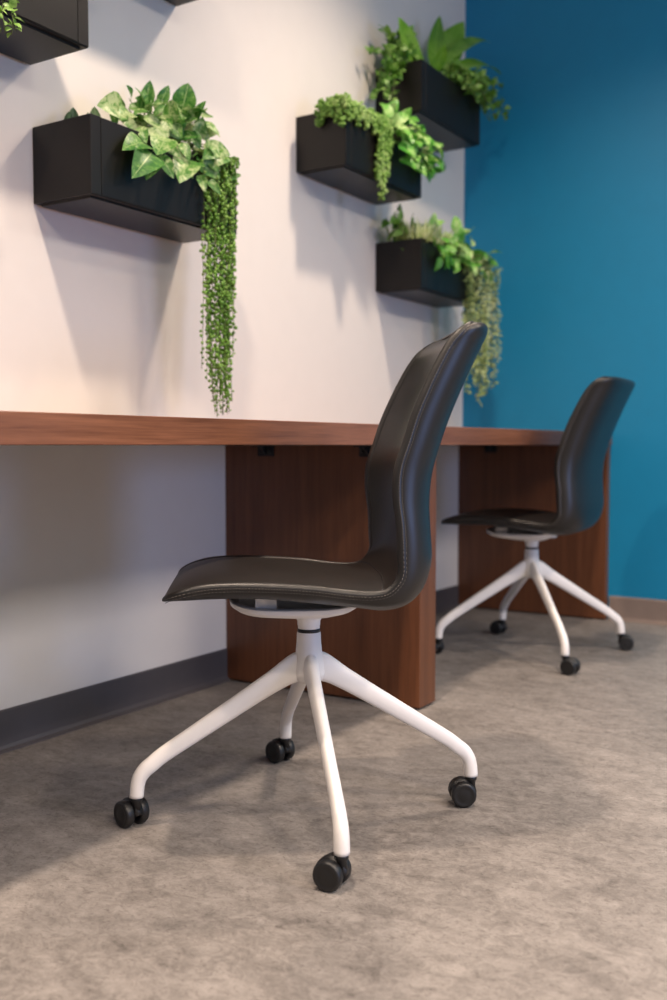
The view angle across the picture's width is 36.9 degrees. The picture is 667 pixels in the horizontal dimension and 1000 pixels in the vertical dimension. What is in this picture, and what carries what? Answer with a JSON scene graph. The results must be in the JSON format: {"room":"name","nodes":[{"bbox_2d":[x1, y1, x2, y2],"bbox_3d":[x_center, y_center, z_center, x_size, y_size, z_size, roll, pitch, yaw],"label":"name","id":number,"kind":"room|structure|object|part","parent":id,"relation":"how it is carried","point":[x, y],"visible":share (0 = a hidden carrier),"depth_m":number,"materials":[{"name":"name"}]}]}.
{"room":"office","nodes":[
{"label":"office","id":0,"kind":"room"},
{"bbox_2d":[0,0,464,709],"bbox_3d":[-0.979,-0.785,1.976,0.120,2.750,5.562,2,4,32],"label":"wall","id":1,"kind":"structure","parent":0,"point":[96,317],"depth_m":2.73,"materials":[{"name":"white paint"}]},
{"bbox_2d":[0,0,88,64],"bbox_3d":[-0.757,-1.069,2.022,0.187,0.180,0.524,2,4,32],"label":"wall planter","id":2,"kind":"object","parent":1,"relation":"attached to","point":[51,29],"visible":1,"depth_m":2.14,"materials":[{"name":"black metal"}]},
{"bbox_2d":[0,0,21,37],"bbox_3d":[-0.704,-1.046,1.968,0.122,0.277,0.153,2,4,32],"label":"trailing creeper","id":3,"kind":"object","parent":2,"relation":"in","point":[12,4],"visible":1,"depth_m":1.99,"materials":[{"name":"green plant"}]},
{"bbox_3d":[-0.679,-1.069,1.973,0.002,0.172,0.460,2,4,32],"label":"panel","id":4,"kind":"part","parent":2,"relation":"part of","materials":[{"name":"black metal"}]},
{"bbox_3d":[-0.547,-1.081,2.181,0.002,0.174,0.030,2,4,32],"label":"corner trim","id":5,"kind":"part","parent":2,"relation":"part of","materials":[{"name":"black metal"}]},
{"bbox_2d":[0,648,229,754],"bbox_3d":[-1.361,0.580,1.320,0.016,0.096,3.920,2,4,32],"label":"baseboard","id":6,"kind":"structure","parent":1,"relation":"attached to","point":[23,725],"depth_m":2.56,"materials":[{"name":"grey rubber"}]},
{"bbox_2d":[33,113,236,242],"bbox_3d":[-0.476,-0.779,2.483,0.187,0.180,0.523,2,4,32],"label":"wall planter","id":7,"kind":"object","parent":1,"relation":"attached to","point":[81,168],"visible":0.73,"depth_m":2.30,"materials":[{"name":"black metal"}]},
{"bbox_2d":[64,106,100,119],"bbox_3d":[-0.587,-0.882,2.332,0.089,0.079,0.034,-1,3,-21],"label":"succulent","id":8,"kind":"object","parent":7,"relation":"on","point":[72,113],"visible":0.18,"depth_m":2.32,"materials":[{"name":"green plant"}]},
{"bbox_3d":[-0.529,-0.769,2.226,0.002,0.174,0.030,2,4,32],"label":"corner trim","id":9,"kind":"part","parent":7,"relation":"part of","materials":[{"name":"black metal"}]},
{"bbox_3d":[-0.398,-0.780,2.433,0.002,0.172,0.459,2,4,32],"label":"panel","id":10,"kind":"part","parent":7,"relation":"part of","materials":[{"name":"black metal"}]},
{"bbox_2d":[97,81,240,193],"bbox_3d":[-0.402,-0.902,2.471,0.194,0.325,0.447,2,4,32],"label":"ivy","id":11,"kind":"object","parent":7,"relation":"in","point":[169,124],"visible":0.94,"depth_m":2.43,"materials":[{"name":"green plant"}]},
{"bbox_2d":[191,148,238,414],"bbox_3d":[-0.316,-0.561,2.610,0.119,0.689,0.164,2,4,32],"label":"trailing plant","id":12,"kind":"object","parent":7,"relation":"hanging from","point":[224,292],"visible":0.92,"depth_m":2.58,"materials":[{"name":"green plant"}]},
{"bbox_3d":[-0.266,-0.791,2.642,0.002,0.174,0.030,2,4,32],"label":"corner trim","id":13,"kind":"part","parent":7,"relation":"part of","materials":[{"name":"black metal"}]},
{"bbox_2d":[166,0,195,5],"bbox_3d":[-0.485,-1.406,2.434,0.187,0.180,0.520,2,4,32],"label":"wall planter","id":14,"kind":"object","parent":1,"relation":"attached to","point":[174,2],"visible":1,"depth_m":2.67,"materials":[{"name":"black metal"}]},
{"bbox_2d":[296,108,420,204],"bbox_3d":[0.096,-1.144,3.368,0.187,0.180,0.510,2,4,32],"label":"wall planter","id":15,"kind":"object","parent":1,"relation":"attached to","point":[330,154],"visible":0.9,"depth_m":3.20,"materials":[{"name":"black metal"}]},
{"bbox_3d":[0.045,-1.133,3.116,0.002,0.174,0.030,2,4,32],"label":"corner trim","id":16,"kind":"part","parent":15,"relation":"part of","materials":[{"name":"black metal"}]},
{"bbox_2d":[314,92,393,200],"bbox_3d":[0.070,-1.125,3.224,0.146,0.295,0.299,2,4,32],"label":"trailing plant","id":17,"kind":"object","parent":15,"relation":"in","point":[381,124],"visible":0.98,"depth_m":3.19,"materials":[{"name":"green plant"}]},
{"bbox_3d":[0.174,-1.145,3.319,0.002,0.172,0.446,2,4,32],"label":"panel","id":18,"kind":"part","parent":15,"relation":"part of","materials":[{"name":"black metal"}]},
{"bbox_2d":[379,100,445,182],"bbox_3d":[0.254,-1.240,3.478,0.248,0.254,0.364,2,4,32],"label":"ivy","id":19,"kind":"object","parent":15,"relation":"in","point":[411,140],"visible":0.8,"depth_m":3.39,"materials":[{"name":"green plant"}]},
{"bbox_3d":[0.302,-1.155,3.521,0.002,0.174,0.030,2,4,32],"label":"corner trim","id":20,"kind":"part","parent":15,"relation":"part of","materials":[{"name":"black metal"}]},
{"bbox_2d":[376,238,478,307],"bbox_3d":[0.365,-0.856,3.812,0.187,0.180,0.496,2,4,32],"label":"wall planter","id":21,"kind":"object","parent":1,"relation":"attached to","point":[408,273],"visible":0.73,"depth_m":3.63,"materials":[{"name":"black metal"}]},
{"bbox_2d":[381,203,416,249],"bbox_3d":[0.237,-0.971,3.598,0.133,0.186,0.162,2,4,32],"label":"seedling","id":22,"kind":"object","parent":21,"relation":"in","point":[394,221],"visible":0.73,"depth_m":3.57,"materials":[{"name":"green plant"}]},
{"bbox_2d":[386,218,452,245],"bbox_3d":[0.366,-0.973,3.714,0.246,0.105,0.407,2,4,32],"label":"grass","id":23,"kind":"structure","parent":21,"relation":"in","point":[425,233],"depth_m":3.60,"materials":[{"name":"green plant"}]},
{"bbox_3d":[0.319,-0.845,3.566,0.002,0.174,0.030,2,4,32],"label":"corner trim","id":24,"kind":"part","parent":21,"relation":"part of","materials":[{"name":"black metal"}]},
{"bbox_3d":[0.444,-0.856,3.762,0.002,0.172,0.432,2,4,32],"label":"panel","id":25,"kind":"part","parent":21,"relation":"part of","materials":[{"name":"black metal"}]},
{"bbox_2d":[422,212,501,284],"bbox_3d":[0.444,-0.961,3.796,0.235,0.245,0.493,2,4,32],"label":"ivy","id":26,"kind":"object","parent":21,"relation":"in","point":[457,239],"visible":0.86,"depth_m":3.75,"materials":[{"name":"green plant"}]},
{"bbox_3d":[0.568,-0.867,3.959,0.002,0.174,0.030,2,4,32],"label":"corner trim","id":27,"kind":"part","parent":21,"relation":"part of","materials":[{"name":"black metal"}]},
{"bbox_2d":[460,247,502,406],"bbox_3d":[0.576,-0.678,3.967,0.132,0.618,0.298,2,4,32],"label":"trailing sedum","id":28,"kind":"object","parent":21,"relation":"hanging from","point":[484,308],"visible":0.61,"depth_m":3.95,"materials":[{"name":"green plant"}]},
{"bbox_2d":[376,59,479,152],"bbox_3d":[0.364,-1.474,3.776,0.187,0.180,0.500,2,4,32],"label":"wall planter","id":29,"kind":"object","parent":1,"relation":"attached to","point":[451,118],"visible":0.71,"depth_m":3.65,"materials":[{"name":"black metal"}]},
{"bbox_2d":[364,24,419,102],"bbox_3d":[0.220,-1.534,3.532,0.134,0.295,0.266,2,4,32],"label":"trailing creeper","id":30,"kind":"object","parent":29,"relation":"in","point":[394,56],"visible":0.94,"depth_m":3.51,"materials":[{"name":"green plant"}]},
{"bbox_3d":[0.317,-1.463,3.528,0.002,0.174,0.030,2,4,32],"label":"corner trim","id":31,"kind":"part","parent":29,"relation":"part of","materials":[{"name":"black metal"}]},
{"bbox_2d":[382,16,500,74],"bbox_3d":[0.415,-1.732,3.770,0.155,0.332,0.800,2,4,38],"label":"fern","id":32,"kind":"object","parent":29,"relation":"in","point":[443,46],"visible":0.75,"depth_m":3.77,"materials":[{"name":"green plant"}]},
{"bbox_3d":[0.274,-1.608,3.542,0.020,0.110,0.263,2,4,27],"label":"blade","id":33,"kind":"part","parent":32,"relation":"part of","materials":[{"name":"green plant"}]},
{"bbox_3d":[0.387,-1.715,3.761,0.070,0.223,0.022,-2,4,-29],"label":"blade","id":34,"kind":"part","parent":32,"relation":"part of","materials":[{"name":"green plant"}]},
{"bbox_3d":[0.393,-1.618,3.676,0.064,0.082,0.048,2,4,32],"label":"blade","id":35,"kind":"part","parent":32,"relation":"part of","materials":[{"name":"green plant"}]},
{"bbox_3d":[0.450,-1.762,3.884,0.070,0.283,0.268,2,4,32],"label":"blade","id":36,"kind":"part","parent":32,"relation":"part of","materials":[{"name":"green plant"}]},
{"bbox_3d":[0.544,-1.756,3.923,0.054,0.209,0.388,2,4,37],"label":"blade","id":37,"kind":"part","parent":32,"relation":"part of","materials":[{"name":"green plant"}]},
{"bbox_3d":[0.572,-1.678,3.906,0.068,0.120,0.394,3,4,43],"label":"blade","id":38,"kind":"part","parent":32,"relation":"part of","materials":[{"name":"green plant"}]},
{"bbox_3d":[0.442,-1.474,3.727,0.002,0.172,0.436,2,4,32],"label":"panel","id":39,"kind":"part","parent":29,"relation":"part of","materials":[{"name":"black metal"}]},
{"bbox_2d":[439,58,510,121],"bbox_3d":[0.524,-1.582,3.866,0.184,0.180,0.456,2,4,32],"label":"trailing creeper","id":40,"kind":"object","parent":29,"relation":"in","point":[469,80],"visible":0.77,"depth_m":3.80,"materials":[{"name":"green plant"}]},
{"bbox_3d":[0.568,-1.485,3.925,0.002,0.174,0.030,2,4,32],"label":"corner trim","id":41,"kind":"part","parent":29,"relation":"part of","materials":[{"name":"black metal"}]},
{"bbox_2d":[436,585,458,614],"bbox_3d":[0.141,0.450,3.691,0.016,0.096,1.508,2,4,32],"label":"baseboard","id":42,"kind":"structure","parent":1,"relation":"attached to","point":[446,598],"depth_m":4.23,"materials":[{"name":"grey rubber"}]},
{"bbox_2d":[0,607,666,999],"bbox_3d":[1.420,0.693,0.610,5.720,0.050,5.682,2,4,32],"label":"floor","id":43,"kind":"structure","parent":0,"point":[551,884],"depth_m":1.74,"materials":[{"name":"concrete"}]},
{"bbox_2d":[114,321,487,891],"bbox_3d":[-0.035,0.142,1.864,0.650,0.912,0.594,1,3,25],"label":"office chair","id":44,"kind":"object","parent":43,"relation":"on","point":[395,568],"visible":1,"depth_m":1.79,"materials":[{"name":"black leather"}]},
{"bbox_3d":[-0.211,0.412,1.853,0.331,0.260,0.030,-1,3,-11],"label":"leg","id":45,"kind":"part","parent":44,"relation":"part of","materials":[{"name":"white metal"}]},
{"bbox_3d":[-0.077,0.402,2.048,0.030,0.260,0.331,-1,3,-11],"label":"leg","id":46,"kind":"part","parent":44,"relation":"part of","materials":[{"name":"white metal"}]},
{"bbox_3d":[-0.015,0.420,1.719,0.030,0.260,0.331,-1,3,-11],"label":"leg","id":47,"kind":"part","parent":44,"relation":"part of","materials":[{"name":"white metal"}]},
{"bbox_3d":[0.118,0.409,1.915,0.331,0.260,0.030,-1,3,-11],"label":"leg","id":48,"kind":"part","parent":44,"relation":"part of","materials":[{"name":"white metal"}]},
{"bbox_2d":[0,411,611,707],"bbox_3d":[-0.639,0.224,1.845,0.651,0.750,5.511,2,4,32],"label":"desk","id":49,"kind":"object","parent":43,"relation":"on","point":[294,488],"visible":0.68,"depth_m":2.82,"materials":[{"name":"brown wood"}]},
{"bbox_2d":[0,411,611,444],"bbox_3d":[-0.639,-0.126,1.826,0.651,0.050,5.511,2,4,32],"label":"countertop","id":50,"kind":"structure","parent":49,"relation":"on","point":[16,427],"depth_m":1.84,"materials":[{"name":"brown wood"}]},
{"bbox_3d":[-0.021,0.192,2.829,0.645,0.694,0.094,2,4,32],"label":"support panel","id":51,"kind":"part","parent":49,"relation":"part of","materials":[{"name":"brown wood"}]},
{"bbox_3d":[0.821,0.119,4.158,0.645,0.694,0.037,2,4,32],"label":"support panel","id":52,"kind":"part","parent":49,"relation":"part of","materials":[{"name":"brown wood"}]},
{"bbox_2d":[435,376,634,675],"bbox_3d":[0.685,0.060,3.349,0.602,0.912,0.516,2,4,36],"label":"office chair","id":53,"kind":"object","parent":43,"relation":"on","point":[587,434],"visible":0.98,"depth_m":3.20,"materials":[{"name":"black leather"}]},
{"bbox_3d":[0.502,0.330,3.353,0.331,0.260,0.030,0,3,-8],"label":"leg","id":54,"kind":"part","parent":53,"relation":"part of","materials":[{"name":"white metal"}]},
{"bbox_3d":[0.645,0.319,3.541,0.030,0.260,0.331,0,3,-8],"label":"leg","id":55,"kind":"part","parent":53,"relation":"part of","materials":[{"name":"white metal"}]},
{"bbox_3d":[0.690,0.338,3.209,0.030,0.260,0.331,0,3,-8],"label":"leg","id":56,"kind":"part","parent":53,"relation":"part of","materials":[{"name":"white metal"}]},
{"bbox_3d":[0.833,0.327,3.398,0.331,0.260,0.030,0,3,-8],"label":"leg","id":57,"kind":"part","parent":53,"relation":"part of","materials":[{"name":"white metal"}]},
{"bbox_2d":[462,0,666,618],"bbox_3d":[2.906,-0.834,2.880,5.720,2.750,0.120,2,4,32],"label":"wall","id":58,"kind":"structure","parent":0,"point":[570,189],"depth_m":4.00,"materials":[{"name":"teal paint"}]},
{"bbox_2d":[608,596,666,625],"bbox_3d":[3.196,0.505,2.689,4.948,0.096,0.016,2,4,32],"label":"baseboard","id":59,"kind":"structure","parent":58,"relation":"attached to","point":[636,610],"depth_m":3.94,"materials":[{"name":"beige rubber"}]}
]}

